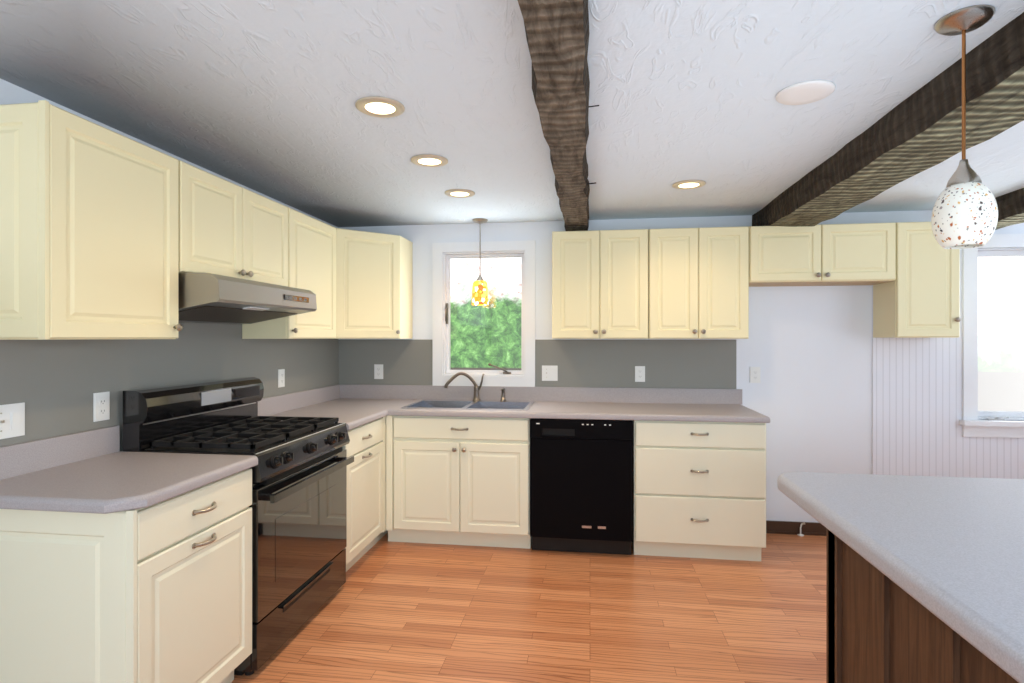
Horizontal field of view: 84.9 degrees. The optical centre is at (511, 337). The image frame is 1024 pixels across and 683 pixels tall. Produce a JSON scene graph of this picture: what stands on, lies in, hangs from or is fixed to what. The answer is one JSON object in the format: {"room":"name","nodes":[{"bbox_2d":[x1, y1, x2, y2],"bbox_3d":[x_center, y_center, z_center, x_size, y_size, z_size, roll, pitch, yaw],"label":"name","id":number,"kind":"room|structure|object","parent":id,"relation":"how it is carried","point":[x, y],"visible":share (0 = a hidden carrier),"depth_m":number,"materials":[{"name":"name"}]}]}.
{"room":"kitchen","nodes":[
{"label":"kitchen","id":0,"kind":"room"},
{"bbox_2d":[0,79,338,450],"bbox_3d":[-1.949,0.255,0.938,0.160,2.270,7.120,0,0,8],"label":"wall","id":1,"kind":"structure","parent":0,"point":[56,381],"depth_m":2.40,"materials":[{"name":"paint"}]},
{"bbox_2d":[0,403,24,438],"bbox_3d":[-1.723,0.285,1.916,0.017,0.115,0.118,0,0,8],"label":"light switch","id":2,"kind":"object","parent":1,"relation":"attached to","point":[12,416],"visible":1,"depth_m":1.93,"materials":[{"name":"white plastic"}]},
{"bbox_2d":[93,392,109,421],"bbox_3d":[-1.675,0.280,2.288,0.009,0.115,0.072,0,0,8],"label":"outlet","id":3,"kind":"object","parent":1,"relation":"attached to","point":[101,401],"visible":1,"depth_m":2.28,"materials":[{"name":"white plastic"}]},
{"bbox_2d":[0,100,412,339],"bbox_3d":[-1.251,-0.370,3.079,0.628,0.750,2.683,0,0,8],"label":"upper cabinet","id":4,"kind":"object","parent":1,"relation":"attached to","point":[99,225],"visible":0.98,"depth_m":2.13,"materials":[{"name":"beige paint"}]},
{"bbox_2d":[178,273,316,323],"bbox_3d":[-1.379,-0.176,2.765,0.460,0.192,0.835,0,0,8],"label":"steel range hood","id":5,"kind":"object","parent":4,"relation":"attached to","point":[202,297],"visible":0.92,"depth_m":2.56,"materials":[{"name":"grey metal"}]},
{"bbox_2d":[278,369,284,387],"bbox_3d":[-1.489,0.260,3.620,0.009,0.115,0.072,0,0,8],"label":"outlet","id":6,"kind":"object","parent":1,"relation":"attached to","point":[281,372],"visible":1,"depth_m":3.61,"materials":[{"name":"white plastic"}]},
{"bbox_2d":[0,0,1023,226],"bbox_3d":[1.063,-0.940,0.670,6.480,0.120,7.420,0,0,8],"label":"ceiling","id":7,"kind":"structure","parent":0,"point":[261,96],"depth_m":2.00,"materials":[{"name":"paint"}]},
{"bbox_2d":[355,96,404,117],"bbox_3d":[-0.501,-0.875,2.130,0.184,0.010,0.184,0,0,8],"label":"recessed light","id":8,"kind":"object","parent":7,"relation":"in","point":[376,106],"visible":1,"depth_m":2.11,"materials":[{"name":"beige"}]},
{"bbox_2d":[411,154,447,166],"bbox_3d":[-0.408,-0.875,2.773,0.184,0.010,0.184,0,0,8],"label":"recessed light","id":9,"kind":"object","parent":7,"relation":"in","point":[425,160],"visible":1,"depth_m":2.75,"materials":[{"name":"beige"}]},
{"bbox_2d":[445,189,474,197],"bbox_3d":[-0.317,-0.875,3.396,0.184,0.010,0.184,0,0,8],"label":"recessed light","id":10,"kind":"object","parent":7,"relation":"in","point":[457,193],"visible":1,"depth_m":3.38,"materials":[{"name":"beige"}]},
{"bbox_2d":[472,218,487,304],"bbox_3d":[-0.237,-0.563,4.168,0.125,0.634,0.125,0,0,8],"label":"light","id":11,"kind":"object","parent":7,"relation":"hanging from","point":[479,287],"visible":1,"depth_m":4.12,"materials":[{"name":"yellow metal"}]},
{"bbox_2d":[518,0,598,230],"bbox_3d":[0.033,-0.840,0.812,0.224,0.140,6.818,0,0,8],"label":"beam","id":12,"kind":"structure","parent":7,"relation":"attached to","point":[557,31],"depth_m":1.76,"materials":[{"name":"brown wood"}]},
{"bbox_2d":[672,180,705,189],"bbox_3d":[1.011,-0.875,3.201,0.184,0.010,0.184,0,0,8],"label":"recessed light","id":13,"kind":"object","parent":7,"relation":"in","point":[685,184],"visible":1,"depth_m":3.18,"materials":[{"name":"beige"}]},
{"bbox_2d":[776,80,835,104],"bbox_3d":[1.049,-0.873,2.005,0.190,0.012,0.190,0,0,8],"label":"cover","id":14,"kind":"object","parent":7,"relation":"attached to","point":[806,92],"depth_m":1.98,"materials":[{"name":"white plastic"}]},
{"bbox_2d":[752,12,1023,226],"bbox_3d":[1.411,-0.817,0.620,0.338,0.187,6.818,0,0,8],"label":"beam","id":15,"kind":"structure","parent":7,"relation":"attached to","point":[924,130],"depth_m":2.10,"materials":[{"name":"brown wood"}]},
{"bbox_2d":[931,5,997,248],"bbox_3d":[1.245,-0.566,1.543,0.144,0.628,0.144,0,0,8],"label":"pendant light","id":16,"kind":"object","parent":7,"relation":"hanging from","point":[965,214],"visible":1,"depth_m":1.51,"materials":[{"name":"white glass"}]},
{"bbox_2d":[995,188,1023,229],"bbox_3d":[2.711,-0.817,0.439,0.233,0.186,6.818,0,0,8],"label":"beam","id":17,"kind":"structure","parent":7,"relation":"attached to","point":[1010,205],"depth_m":3.41,"materials":[{"name":"brown wood"}]},
{"bbox_2d":[231,532,825,682],"bbox_3d":[1.063,1.450,0.670,6.480,0.120,7.420,0,0,8],"label":"floor","id":18,"kind":"structure","parent":0,"point":[404,612],"depth_m":2.74,"materials":[{"name":"brown wood"}]},
{"bbox_2d":[0,416,387,682],"bbox_3d":[-1.236,0.954,3.058,0.664,0.873,2.717,0,0,8],"label":"base cabinet","id":19,"kind":"object","parent":18,"relation":"on","point":[161,592],"visible":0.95,"depth_m":1.74,"materials":[{"name":"beige paint"}]},
{"bbox_2d":[0,384,769,513],"bbox_3d":[-0.053,0.442,2.871,3.058,0.148,2.763,0,0,8],"label":"countertop","id":20,"kind":"structure","parent":19,"relation":"on","point":[88,471],"depth_m":2.33,"materials":[{"name":"grey laminate"}]},
{"bbox_2d":[444,372,484,400],"bbox_3d":[-0.357,0.361,4.193,0.304,0.216,0.063,0,0,-1],"label":"faucet","id":21,"kind":"object","parent":20,"relation":"on","point":[477,388],"visible":1,"depth_m":4.18,"materials":[{"name":"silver metal"}]},
{"bbox_2d":[401,399,534,410],"bbox_3d":[-0.288,0.565,3.983,0.860,0.192,0.530,0,0,8],"label":"double-bowl sink","id":22,"kind":"object","parent":20,"relation":"in","point":[518,405],"visible":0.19,"depth_m":4.12,"materials":[{"name":"silver metal"}]},
{"bbox_2d":[500,388,505,400],"bbox_3d":[-0.068,0.420,4.154,0.044,0.098,0.073,0,0,8],"label":"soap dispenser","id":23,"kind":"object","parent":22,"relation":"on","point":[502,389],"visible":1,"depth_m":4.16,"materials":[{"name":"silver metal"}]},
{"bbox_2d":[123,377,353,675],"bbox_3d":[-1.251,0.806,2.732,0.668,1.168,0.846,0,0,8],"label":"gas range","id":24,"kind":"object","parent":18,"relation":"on","point":[299,505],"visible":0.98,"depth_m":2.56,"materials":[{"name":"black metal"}]},
{"bbox_2d":[386,416,765,560],"bbox_3d":[0.388,0.954,3.869,2.436,0.873,0.662,0,0,8],"label":"base cabinet","id":25,"kind":"object","parent":18,"relation":"on","point":[699,488],"visible":0.98,"depth_m":3.61,"materials":[{"name":"beige paint"}]},
{"bbox_2d":[530,418,632,554],"bbox_3d":[0.476,0.954,3.838,0.647,0.865,0.587,0,0,8],"label":"dishwasher","id":26,"kind":"object","parent":18,"relation":"on","point":[581,470],"visible":0.98,"depth_m":3.56,"materials":[{"name":"black"}]},
{"bbox_2d":[797,522,804,535],"bbox_3d":[2.037,1.342,3.947,0.051,0.097,0.043,0,0,8],"label":"pipe","id":27,"kind":"object","parent":18,"relation":"on","point":[803,523],"visible":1,"depth_m":3.94,"materials":[{"name":"silver plastic"}]},
{"bbox_2d":[777,472,1023,682],"bbox_3d":[1.958,0.933,-0.057,2.605,0.914,3.828,0,0,8],"label":"kitchen island","id":28,"kind":"object","parent":18,"relation":"on","point":[925,574],"visible":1,"depth_m":1.43,"materials":[{"name":"grey laminate"}]},
{"bbox_2d":[339,210,1023,522],"bbox_3d":[1.544,0.255,4.127,6.480,2.270,0.160,0,0,8],"label":"wall","id":29,"kind":"structure","parent":0,"point":[811,346],"depth_m":4.02,"materials":[{"name":"paint"}]},
{"bbox_2d":[374,364,382,378],"bbox_3d":[-1.048,0.265,4.401,0.072,0.115,0.009,0,0,8],"label":"wall outlet","id":30,"kind":"object","parent":29,"relation":"attached to","point":[378,368],"visible":1,"depth_m":4.40,"materials":[{"name":"white plastic"}]},
{"bbox_2d":[433,240,534,386],"bbox_3d":[-0.213,-0.182,4.324,0.795,1.105,0.153,0,0,8],"label":"kitchen window","id":31,"kind":"structure","parent":29,"relation":"in","point":[443,253],"depth_m":4.30,"materials":[{"name":"white"}]},
{"bbox_2d":[542,365,557,380],"bbox_3d":[0.284,0.265,4.212,0.118,0.115,0.017,0,0,8],"label":"wall outlet","id":32,"kind":"object","parent":29,"relation":"attached to","point":[549,373],"visible":1,"depth_m":4.21,"materials":[{"name":"white plastic"}]},
{"bbox_2d":[635,366,644,381],"bbox_3d":[0.943,0.265,4.124,0.072,0.115,0.009,0,0,8],"label":"wall outlet","id":33,"kind":"object","parent":29,"relation":"attached to","point":[639,370],"visible":1,"depth_m":4.12,"materials":[{"name":"white plastic"}]},
{"bbox_2d":[750,367,759,382],"bbox_3d":[1.742,0.265,4.012,0.072,0.115,0.009,0,0,8],"label":"wall outlet","id":34,"kind":"object","parent":29,"relation":"attached to","point":[754,371],"visible":1,"depth_m":4.01,"materials":[{"name":"white plastic"}]},
{"bbox_2d":[552,222,960,338],"bbox_3d":[1.578,-0.370,3.863,2.584,0.750,0.348,0,0,8],"label":"upper cabinet","id":35,"kind":"object","parent":29,"relation":"attached to","point":[670,283],"visible":0.98,"depth_m":3.75,"materials":[{"name":"beige paint"}]},
{"bbox_2d":[766,520,825,535],"bbox_3d":[2.081,1.347,3.959,0.870,0.085,0.022,0,0,8],"label":"baseboard","id":36,"kind":"structure","parent":29,"relation":"attached to","point":[773,527],"depth_m":3.96,"materials":[{"name":"brown wood"}]},
{"bbox_2d":[872,249,1023,478],"bbox_3d":[3.478,0.333,3.770,1.949,2.115,0.012,0,0,8],"label":"panelling","id":37,"kind":"object","parent":29,"relation":"attached to","point":[917,382],"visible":0.32,"depth_m":3.85,"materials":[{"name":"white wood"}]},
{"bbox_2d":[959,234,1023,437],"bbox_3d":[3.606,-0.015,3.781,1.110,1.370,0.195,0,0,8],"label":"window","id":38,"kind":"structure","parent":29,"relation":"in","point":[1004,424],"depth_m":3.79,"materials":[{"name":"white"}]},
{"label":"outside","id":39,"kind":"structure","parent":0,"visible":0},
{"bbox_2d":[451,256,1023,410],"bbox_3d":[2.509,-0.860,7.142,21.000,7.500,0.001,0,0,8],"label":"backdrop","id":40,"kind":"structure","parent":39,"point":[481,335],"depth_m":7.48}
]}

